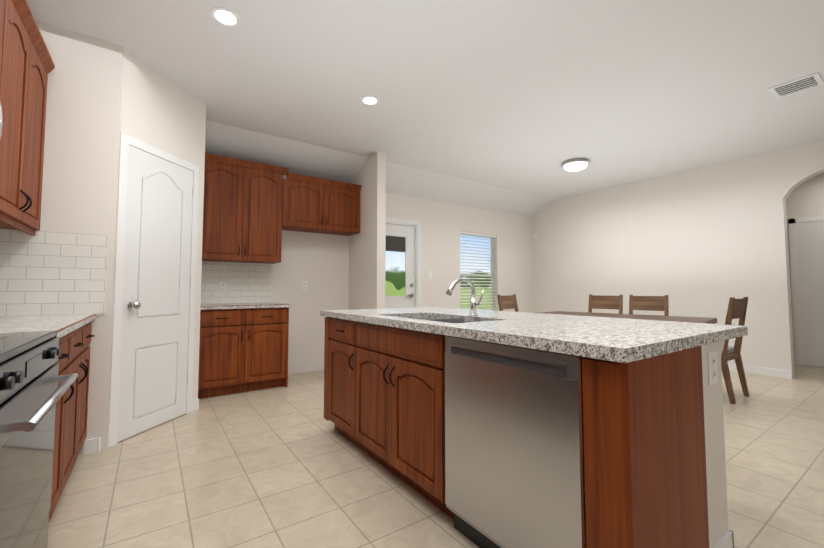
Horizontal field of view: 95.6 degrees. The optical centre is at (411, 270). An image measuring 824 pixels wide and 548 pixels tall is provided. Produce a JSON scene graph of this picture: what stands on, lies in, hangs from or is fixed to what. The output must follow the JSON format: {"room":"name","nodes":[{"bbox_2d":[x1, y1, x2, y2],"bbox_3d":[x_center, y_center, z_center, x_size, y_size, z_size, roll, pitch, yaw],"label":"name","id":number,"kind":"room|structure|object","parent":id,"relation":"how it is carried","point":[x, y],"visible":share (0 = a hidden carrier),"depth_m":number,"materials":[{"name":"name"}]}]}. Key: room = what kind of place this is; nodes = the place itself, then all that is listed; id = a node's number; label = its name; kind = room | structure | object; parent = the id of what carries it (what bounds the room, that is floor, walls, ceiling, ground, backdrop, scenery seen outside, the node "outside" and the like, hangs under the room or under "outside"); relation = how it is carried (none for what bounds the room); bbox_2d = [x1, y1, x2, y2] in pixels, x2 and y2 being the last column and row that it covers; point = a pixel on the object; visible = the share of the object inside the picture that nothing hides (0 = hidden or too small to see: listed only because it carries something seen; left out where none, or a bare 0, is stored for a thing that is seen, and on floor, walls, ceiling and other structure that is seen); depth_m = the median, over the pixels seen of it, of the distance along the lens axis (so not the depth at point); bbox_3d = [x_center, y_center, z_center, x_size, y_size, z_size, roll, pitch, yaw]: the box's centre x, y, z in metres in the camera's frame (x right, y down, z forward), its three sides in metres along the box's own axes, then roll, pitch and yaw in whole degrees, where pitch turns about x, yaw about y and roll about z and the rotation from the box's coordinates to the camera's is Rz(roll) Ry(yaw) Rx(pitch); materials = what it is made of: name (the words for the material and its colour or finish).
{"room":"dining room and kitchen","nodes":[
{"label":"dining room and kitchen","id":0,"kind":"room"},
{"bbox_2d":[36,21,123,454],"bbox_3d":[-2.378,-0.199,2.410,0.730,2.800,0.112,2,-4,-35],"label":"wall","id":1,"kind":"structure","parent":0,"point":[81,144],"depth_m":2.51,"materials":[{"name":"white paint"}]},
{"bbox_2d":[0,229,107,315],"bbox_3d":[-2.364,0.023,2.350,0.682,0.540,0.008,2,-4,-35],"label":"backsplash","id":2,"kind":"structure","parent":1,"relation":"attached to","point":[49,273],"depth_m":2.39,"materials":[{"name":"tile"}]},
{"bbox_2d":[97,51,205,451],"bbox_3d":[-2.023,-0.169,3.000,0.186,2.800,0.905,-1,-3,10],"label":"wall","id":3,"kind":"structure","parent":0,"point":[154,369],"depth_m":2.94,"materials":[{"name":"white paint"}]},
{"bbox_2d":[349,152,385,308],"bbox_3d":[-0.607,-0.069,4.961,0.144,2.800,0.812,2,-4,-35],"label":"wall","id":4,"kind":"structure","parent":0,"point":[367,246],"depth_m":4.77,"materials":[{"name":"white paint"}]},
{"bbox_2d":[273,175,532,374],"bbox_3d":[-0.568,-0.038,5.550,7.540,2.800,0.170,2,-4,-35],"label":"wall","id":5,"kind":"structure","parent":0,"point":[427,229],"depth_m":5.91,"materials":[{"name":"white paint"}]},
{"bbox_2d":[201,261,273,303],"bbox_3d":[-2.087,0.153,4.405,0.870,0.490,0.008,2,-4,-35],"label":"backsplash","id":6,"kind":"structure","parent":5,"relation":"attached to","point":[249,282],"depth_m":4.42,"materials":[{"name":"tile"}]},
{"bbox_2d":[219,282,225,291],"bbox_3d":[-2.193,0.199,4.318,0.075,0.118,0.009,2,-4,-35],"label":"electrical outlet","id":7,"kind":"object","parent":6,"relation":"attached to","point":[222,286],"visible":1,"depth_m":4.32,"materials":[{"name":"white plastic"}]},
{"bbox_2d":[202,153,361,263],"bbox_3d":[-1.555,-0.644,4.583,1.892,1.120,0.384,2,-4,-35],"label":"upper cabinet","id":8,"kind":"object","parent":5,"relation":"attached to","point":[252,210],"visible":0.98,"depth_m":4.29,"materials":[{"name":"brown wood"}]},
{"bbox_2d":[301,281,306,290],"bbox_3d":[-1.411,0.207,4.875,0.075,0.118,0.009,2,-4,-35],"label":"outlet","id":9,"kind":"object","parent":5,"relation":"attached to","point":[303,285],"visible":1,"depth_m":4.87,"materials":[{"name":"white plastic"}]},
{"bbox_2d":[428,271,431,278],"bbox_3d":[0.296,0.078,6.072,0.075,0.118,0.014,2,-4,-35],"label":"light switch","id":10,"kind":"object","parent":5,"relation":"attached to","point":[429,274],"visible":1,"depth_m":6.07,"materials":[{"name":"white plastic"}]},
{"bbox_2d":[460,231,495,309],"bbox_3d":[1.192,0.088,6.763,0.932,1.514,0.056,2,-4,-35],"label":"window blinds","id":11,"kind":"object","parent":5,"relation":"attached to","point":[477,234],"visible":0.65,"depth_m":6.77,"materials":[{"name":"white plastic"}]},
{"bbox_2d":[27,0,823,216],"bbox_3d":[1.612,-1.466,2.501,7.540,0.260,7.540,2,-4,-35],"label":"ceiling","id":12,"kind":"structure","parent":0,"point":[509,106],"depth_m":3.11,"materials":[{"name":"white paint"}]},
{"bbox_2d":[211,7,239,26],"bbox_3d":[-1.179,-1.599,2.363,0.170,0.008,0.170,2,-4,-35],"label":"recessed light","id":13,"kind":"object","parent":12,"relation":"in","point":[224,16],"visible":1,"depth_m":2.35,"materials":[{"name":"white plastic"}]},
{"bbox_2d":[361,95,378,104],"bbox_3d":[-0.383,-1.546,3.405,0.170,0.008,0.170,2,-4,-35],"label":"recessed light","id":14,"kind":"object","parent":12,"relation":"in","point":[369,100],"visible":1,"depth_m":3.40,"materials":[{"name":"white plastic"}]},
{"bbox_2d":[562,158,588,171],"bbox_3d":[2.216,-1.405,5.058,0.340,0.120,0.340,2,-4,-35],"label":"ceiling lamp","id":15,"kind":"object","parent":12,"relation":"attached to","point":[575,165],"visible":1,"depth_m":4.96,"materials":[{"name":"silver metal"}]},
{"bbox_2d":[768,72,823,98],"bbox_3d":[3.259,-1.556,3.169,0.300,0.012,0.300,2,-4,-35],"label":"ceiling vent","id":16,"kind":"object","parent":12,"relation":"in","point":[807,82],"visible":1,"depth_m":3.15,"materials":[{"name":"white metal"}]},
{"bbox_2d":[47,365,823,547],"bbox_3d":[2.231,1.250,2.856,9.120,0.050,7.640,2,-4,-35],"label":"floor","id":17,"kind":"structure","parent":0,"point":[290,466],"depth_m":2.07,"materials":[{"name":"tile"}]},
{"bbox_2d":[0,326,75,520],"bbox_3d":[-1.792,0.715,1.439,0.624,0.874,0.479,2,-4,-35],"label":"base cabinet","id":18,"kind":"object","parent":17,"relation":"on","point":[73,333],"depth_m":1.72,"materials":[{"name":"brown wood"}]},
{"bbox_2d":[0,331,77,547],"bbox_3d":[-1.395,0.668,0.960,0.710,0.919,0.756,2,-4,-35],"label":"range","id":19,"kind":"object","parent":17,"relation":"on","point":[30,394],"visible":1,"depth_m":1.11,"materials":[{"name":"silver metal"}]},
{"bbox_2d":[0,318,95,477],"bbox_3d":[-2.126,0.740,1.916,0.624,0.874,0.922,2,-4,-35],"label":"base cabinet","id":20,"kind":"object","parent":17,"relation":"on","point":[80,388],"depth_m":2.09,"materials":[{"name":"brown wood"}]},
{"bbox_2d":[198,302,289,398],"bbox_3d":[-1.887,0.832,4.105,0.886,0.914,0.663,2,-4,-35],"label":"base cabinet","id":21,"kind":"object","parent":17,"relation":"on","point":[243,347],"visible":0.96,"depth_m":3.86,"materials":[{"name":"brown wood"}]},
{"bbox_2d":[497,294,518,311],"bbox_3d":[1.575,0.850,5.306,0.470,1.000,0.540,3,-4,-44],"label":"chair","id":22,"kind":"object","parent":17,"relation":"on","point":[508,302],"visible":0.1,"depth_m":5.48,"materials":[{"name":"brown wood"}]},
{"bbox_2d":[320,314,735,547],"bbox_3d":[0.311,0.754,2.194,0.923,0.874,2.252,2,-4,-35],"label":"kitchen island","id":23,"kind":"object","parent":17,"relation":"on","point":[494,429],"depth_m":1.35,"materials":[{"name":"brown wood"}]},
{"bbox_2d":[320,307,459,317],"bbox_3d":[-0.066,0.334,2.933,1.110,0.040,0.660,2,-4,-35],"label":"island countertop","id":24,"kind":"structure","parent":23,"relation":"on","point":[409,312],"depth_m":2.63,"materials":[{"name":"grey stone"}]},
{"bbox_2d":[424,310,551,321],"bbox_3d":[0.552,0.312,2.499,0.595,0.040,0.760,2,-4,-35],"label":"island countertop","id":25,"kind":"structure","parent":23,"relation":"on","point":[468,315],"depth_m":2.42,"materials":[{"name":"grey stone"}]},
{"bbox_2d":[432,314,747,357],"bbox_3d":[0.800,0.271,1.695,1.110,0.040,0.845,2,-4,-35],"label":"island countertop","id":26,"kind":"structure","parent":23,"relation":"on","point":[618,337],"depth_m":1.45,"materials":[{"name":"grey stone"}]},
{"bbox_2d":[707,351,717,385],"bbox_3d":[1.176,0.383,1.457,0.085,0.125,0.009,2,-4,-35],"label":"outlet","id":27,"kind":"object","parent":23,"relation":"attached to","point":[712,370],"visible":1,"depth_m":1.45,"materials":[{"name":"white plastic"}]},
{"bbox_2d":[588,294,622,313],"bbox_3d":[2.663,0.849,5.288,0.540,1.000,0.470,3,-4,-44],"label":"chair","id":28,"kind":"object","parent":17,"relation":"on","point":[604,302],"depth_m":5.46,"materials":[{"name":"brown wood"}]},
{"bbox_2d":[541,311,716,323],"bbox_3d":[2.359,0.920,4.367,0.970,0.765,1.800,3,-4,-44],"label":"dining table","id":29,"kind":"object","parent":17,"relation":"on","point":[676,318],"visible":0.15,"depth_m":4.14,"materials":[{"name":"brown wood"}]},
{"bbox_2d":[629,295,668,315],"bbox_3d":[3.046,0.829,4.898,0.540,1.000,0.470,3,-4,-44],"label":"chair","id":30,"kind":"object","parent":17,"relation":"on","point":[654,303],"depth_m":5.06,"materials":[{"name":"brown wood"}]},
{"bbox_2d":[721,297,748,403],"bbox_3d":[3.075,0.776,3.855,0.470,1.000,0.540,2,-4,-35],"label":"chair","id":31,"kind":"object","parent":17,"relation":"on","point":[737,308],"visible":0.46,"depth_m":3.67,"materials":[{"name":"brown wood"}]},
{"bbox_2d":[532,141,823,378],"bbox_3d":[5.131,-0.069,4.953,1.382,2.800,7.640,2,-4,-35],"label":"wall","id":32,"kind":"structure","parent":0,"point":[708,241],"depth_m":5.30,"materials":[{"name":"white paint"}]},
{"bbox_3d":[-1.458,-0.305,0.354,0.120,2.800,7.640,2,-4,-35],"label":"wall","id":33,"kind":"structure","parent":0,"visible":0},
{"bbox_2d":[0,103,2,137],"bbox_3d":[-1.491,-0.519,0.953,0.479,0.420,0.752,2,-4,-35],"label":"microwave","id":34,"kind":"object","parent":33,"relation":"attached to","point":[1,120],"visible":1,"depth_m":1.33,"materials":[{"name":"silver metal"}]},
{"bbox_2d":[0,0,15,211],"bbox_3d":[-1.889,-0.841,1.418,0.350,1.090,0.548,2,-4,-35],"label":"upper cabinet","id":35,"kind":"object","parent":33,"relation":"attached to","point":[7,7],"depth_m":1.76,"materials":[{"name":"brown wood"}]},
{"bbox_2d":[0,0,51,231],"bbox_3d":[-2.240,-0.815,1.920,0.350,1.090,0.915,2,-4,-35],"label":"upper cabinet","id":36,"kind":"object","parent":33,"relation":"attached to","point":[27,65],"depth_m":2.04,"materials":[{"name":"brown wood"}]},
{"label":"outside","id":37,"kind":"structure","parent":0,"visible":0},
{"bbox_2d":[385,235,490,308],"bbox_3d":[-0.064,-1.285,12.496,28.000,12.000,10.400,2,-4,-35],"label":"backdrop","id":38,"kind":"structure","parent":37,"point":[398,291],"depth_m":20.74,"materials":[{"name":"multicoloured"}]}
]}

